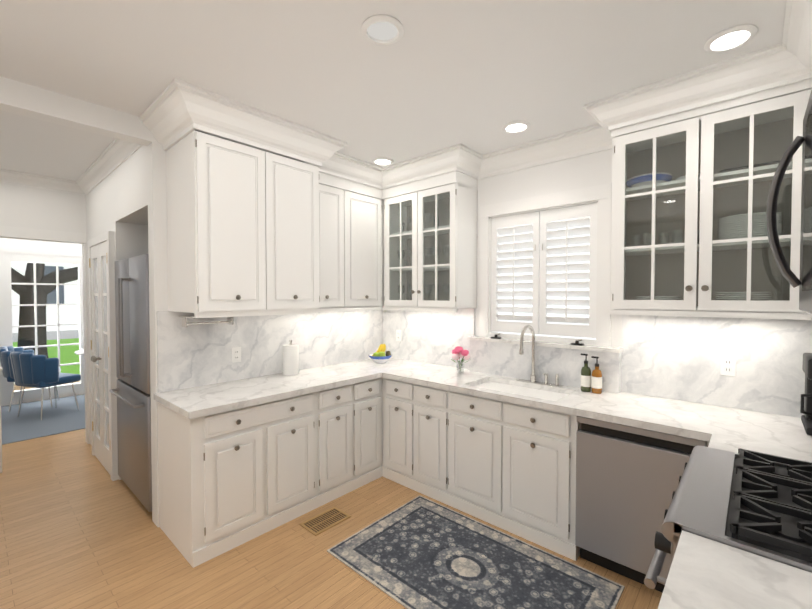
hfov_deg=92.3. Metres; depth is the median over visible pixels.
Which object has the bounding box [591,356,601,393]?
soap bottle
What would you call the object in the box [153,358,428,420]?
countertop
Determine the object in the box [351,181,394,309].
upper cabinet
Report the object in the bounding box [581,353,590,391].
soap bottle
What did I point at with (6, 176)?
crown molding
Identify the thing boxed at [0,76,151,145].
header beam
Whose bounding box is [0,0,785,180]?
ceiling
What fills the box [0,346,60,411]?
chair
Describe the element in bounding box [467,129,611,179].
crown molding
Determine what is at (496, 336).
window crank
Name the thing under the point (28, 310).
tree
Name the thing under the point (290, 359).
paper towel roll
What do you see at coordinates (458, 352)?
flower vase
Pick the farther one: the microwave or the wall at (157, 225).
the wall at (157, 225)
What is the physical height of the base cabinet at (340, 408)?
0.880 m
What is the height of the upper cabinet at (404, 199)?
1.130 m
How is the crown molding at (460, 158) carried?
attached to the ceiling
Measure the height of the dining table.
0.750 m
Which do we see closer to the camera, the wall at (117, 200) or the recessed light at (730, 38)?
the recessed light at (730, 38)
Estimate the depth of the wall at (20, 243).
5.84 m
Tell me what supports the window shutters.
attached to the window at (577, 343)
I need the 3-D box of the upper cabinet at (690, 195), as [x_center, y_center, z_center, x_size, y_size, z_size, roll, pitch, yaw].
[1.685,-0.505,2.226,0.870,1.140,0.362,1,2,42]
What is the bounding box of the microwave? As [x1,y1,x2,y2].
[766,89,811,313]
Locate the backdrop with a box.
[12,330,79,373]
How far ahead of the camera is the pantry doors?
3.53 m
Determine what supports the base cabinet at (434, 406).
on the floor
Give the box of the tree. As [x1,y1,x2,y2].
[11,263,77,357]
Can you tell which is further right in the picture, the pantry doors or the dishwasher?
the dishwasher
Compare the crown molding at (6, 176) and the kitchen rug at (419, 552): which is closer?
the kitchen rug at (419, 552)
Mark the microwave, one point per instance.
(804, 283)
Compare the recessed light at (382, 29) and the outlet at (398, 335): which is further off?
the outlet at (398, 335)
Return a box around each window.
[0,246,84,405]
[479,183,611,346]
[499,225,595,338]
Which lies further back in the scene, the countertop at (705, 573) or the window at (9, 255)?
the window at (9, 255)
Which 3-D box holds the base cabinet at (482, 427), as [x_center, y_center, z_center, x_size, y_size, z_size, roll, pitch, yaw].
[0.678,1.068,2.994,0.574,0.880,0.614,1,2,42]
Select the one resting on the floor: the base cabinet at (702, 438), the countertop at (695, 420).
the base cabinet at (702, 438)
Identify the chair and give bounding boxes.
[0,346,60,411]
[10,352,80,419]
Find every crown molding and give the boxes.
[0,169,74,193]
[74,139,142,194]
[319,152,382,187]
[378,143,474,189]
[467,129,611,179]
[579,45,782,139]
[775,0,811,85]
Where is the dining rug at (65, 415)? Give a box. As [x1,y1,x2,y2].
[1,394,84,444]
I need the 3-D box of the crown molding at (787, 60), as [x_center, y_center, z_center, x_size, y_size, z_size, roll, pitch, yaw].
[1.057,-1.113,0.949,0.125,0.150,2.415,1,2,42]
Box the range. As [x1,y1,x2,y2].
[644,446,811,588]
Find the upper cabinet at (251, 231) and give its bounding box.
[139,78,350,317]
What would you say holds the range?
on the floor
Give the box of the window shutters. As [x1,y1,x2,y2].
[491,203,596,337]
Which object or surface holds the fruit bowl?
on the countertop at (206, 400)
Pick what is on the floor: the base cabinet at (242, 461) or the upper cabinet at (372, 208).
the base cabinet at (242, 461)
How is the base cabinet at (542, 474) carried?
on the floor
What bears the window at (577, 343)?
in the wall at (589, 170)
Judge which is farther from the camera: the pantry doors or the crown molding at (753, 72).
the pantry doors
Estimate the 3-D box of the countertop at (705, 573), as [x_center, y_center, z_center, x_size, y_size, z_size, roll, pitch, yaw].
[0.634,0.663,0.457,0.639,0.040,1.122,1,2,42]
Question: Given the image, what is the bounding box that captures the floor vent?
[299,506,350,535]
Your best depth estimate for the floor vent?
2.72 m
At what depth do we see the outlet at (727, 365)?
2.28 m
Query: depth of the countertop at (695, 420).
2.24 m
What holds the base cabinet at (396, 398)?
on the floor
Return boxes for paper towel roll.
[283,340,298,375]
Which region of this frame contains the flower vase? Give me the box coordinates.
[451,346,469,373]
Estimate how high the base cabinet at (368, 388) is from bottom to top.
0.880 m
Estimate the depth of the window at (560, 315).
3.29 m
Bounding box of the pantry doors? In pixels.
[88,231,118,480]
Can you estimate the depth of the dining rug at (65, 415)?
4.94 m
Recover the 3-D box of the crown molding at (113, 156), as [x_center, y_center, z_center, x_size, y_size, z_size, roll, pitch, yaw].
[-2.601,-1.185,3.348,2.129,0.110,0.090,1,2,42]
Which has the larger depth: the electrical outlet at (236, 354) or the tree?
the tree
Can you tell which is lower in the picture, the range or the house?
the range
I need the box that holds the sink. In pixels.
[477,381,564,400]
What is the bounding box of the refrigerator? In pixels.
[109,254,151,511]
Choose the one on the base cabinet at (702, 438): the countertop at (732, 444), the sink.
the countertop at (732, 444)
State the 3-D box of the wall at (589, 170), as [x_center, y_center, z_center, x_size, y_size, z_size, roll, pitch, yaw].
[1.112,0.136,3.099,3.770,2.740,0.150,1,2,42]
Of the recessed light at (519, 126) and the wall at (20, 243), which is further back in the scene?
the wall at (20, 243)
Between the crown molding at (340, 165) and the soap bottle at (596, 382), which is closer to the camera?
the soap bottle at (596, 382)
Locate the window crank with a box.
[490,333,501,338]
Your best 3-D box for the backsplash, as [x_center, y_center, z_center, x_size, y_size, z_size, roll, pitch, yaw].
[0.133,0.334,2.033,3.500,0.549,2.750,1,2,42]
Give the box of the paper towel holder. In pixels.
[178,315,233,326]
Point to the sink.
(505, 386)
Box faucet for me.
[517,325,558,384]
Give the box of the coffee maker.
[800,353,811,435]
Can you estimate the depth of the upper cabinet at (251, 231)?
2.56 m
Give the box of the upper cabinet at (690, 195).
[609,78,811,319]
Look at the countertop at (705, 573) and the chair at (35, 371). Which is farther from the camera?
the chair at (35, 371)
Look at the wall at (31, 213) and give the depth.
3.89 m
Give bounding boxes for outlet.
[232,347,240,362]
[396,330,400,340]
[720,355,735,376]
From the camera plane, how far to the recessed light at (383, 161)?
3.37 m
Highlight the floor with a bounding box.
[0,381,661,608]
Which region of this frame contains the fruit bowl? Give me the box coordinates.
[368,344,391,362]
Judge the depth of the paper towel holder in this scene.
2.69 m
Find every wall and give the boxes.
[0,183,89,443]
[0,238,81,251]
[86,145,147,479]
[147,132,190,526]
[475,149,621,347]
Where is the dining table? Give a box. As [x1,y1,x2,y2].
[74,349,83,354]
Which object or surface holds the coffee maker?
on the countertop at (695, 420)
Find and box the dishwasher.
[575,416,706,592]
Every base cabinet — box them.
[158,393,320,567]
[321,381,360,505]
[361,381,376,485]
[377,377,416,490]
[417,385,452,506]
[453,393,512,531]
[509,405,608,560]
[701,437,749,552]
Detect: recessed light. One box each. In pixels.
[361,15,403,44]
[372,157,393,165]
[502,120,529,132]
[704,24,757,52]
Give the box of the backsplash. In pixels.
[156,308,811,417]
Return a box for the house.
[11,262,78,332]
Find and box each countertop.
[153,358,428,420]
[381,363,811,452]
[658,530,811,608]
[707,433,811,462]
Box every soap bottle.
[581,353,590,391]
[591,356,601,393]
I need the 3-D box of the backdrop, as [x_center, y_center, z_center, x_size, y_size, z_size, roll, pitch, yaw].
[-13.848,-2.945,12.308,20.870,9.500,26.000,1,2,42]
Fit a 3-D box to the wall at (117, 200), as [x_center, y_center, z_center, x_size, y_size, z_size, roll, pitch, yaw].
[-2.284,0.120,3.819,2.250,2.740,0.990,1,2,42]
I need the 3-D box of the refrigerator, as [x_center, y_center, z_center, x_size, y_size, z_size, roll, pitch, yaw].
[-1.867,0.570,3.266,0.863,1.865,0.871,1,2,42]
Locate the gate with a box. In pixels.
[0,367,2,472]
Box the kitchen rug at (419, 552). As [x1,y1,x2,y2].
[327,495,624,608]
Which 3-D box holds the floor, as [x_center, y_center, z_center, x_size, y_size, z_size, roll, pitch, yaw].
[-3.135,1.527,3.544,10.650,0.060,5.500,1,2,42]

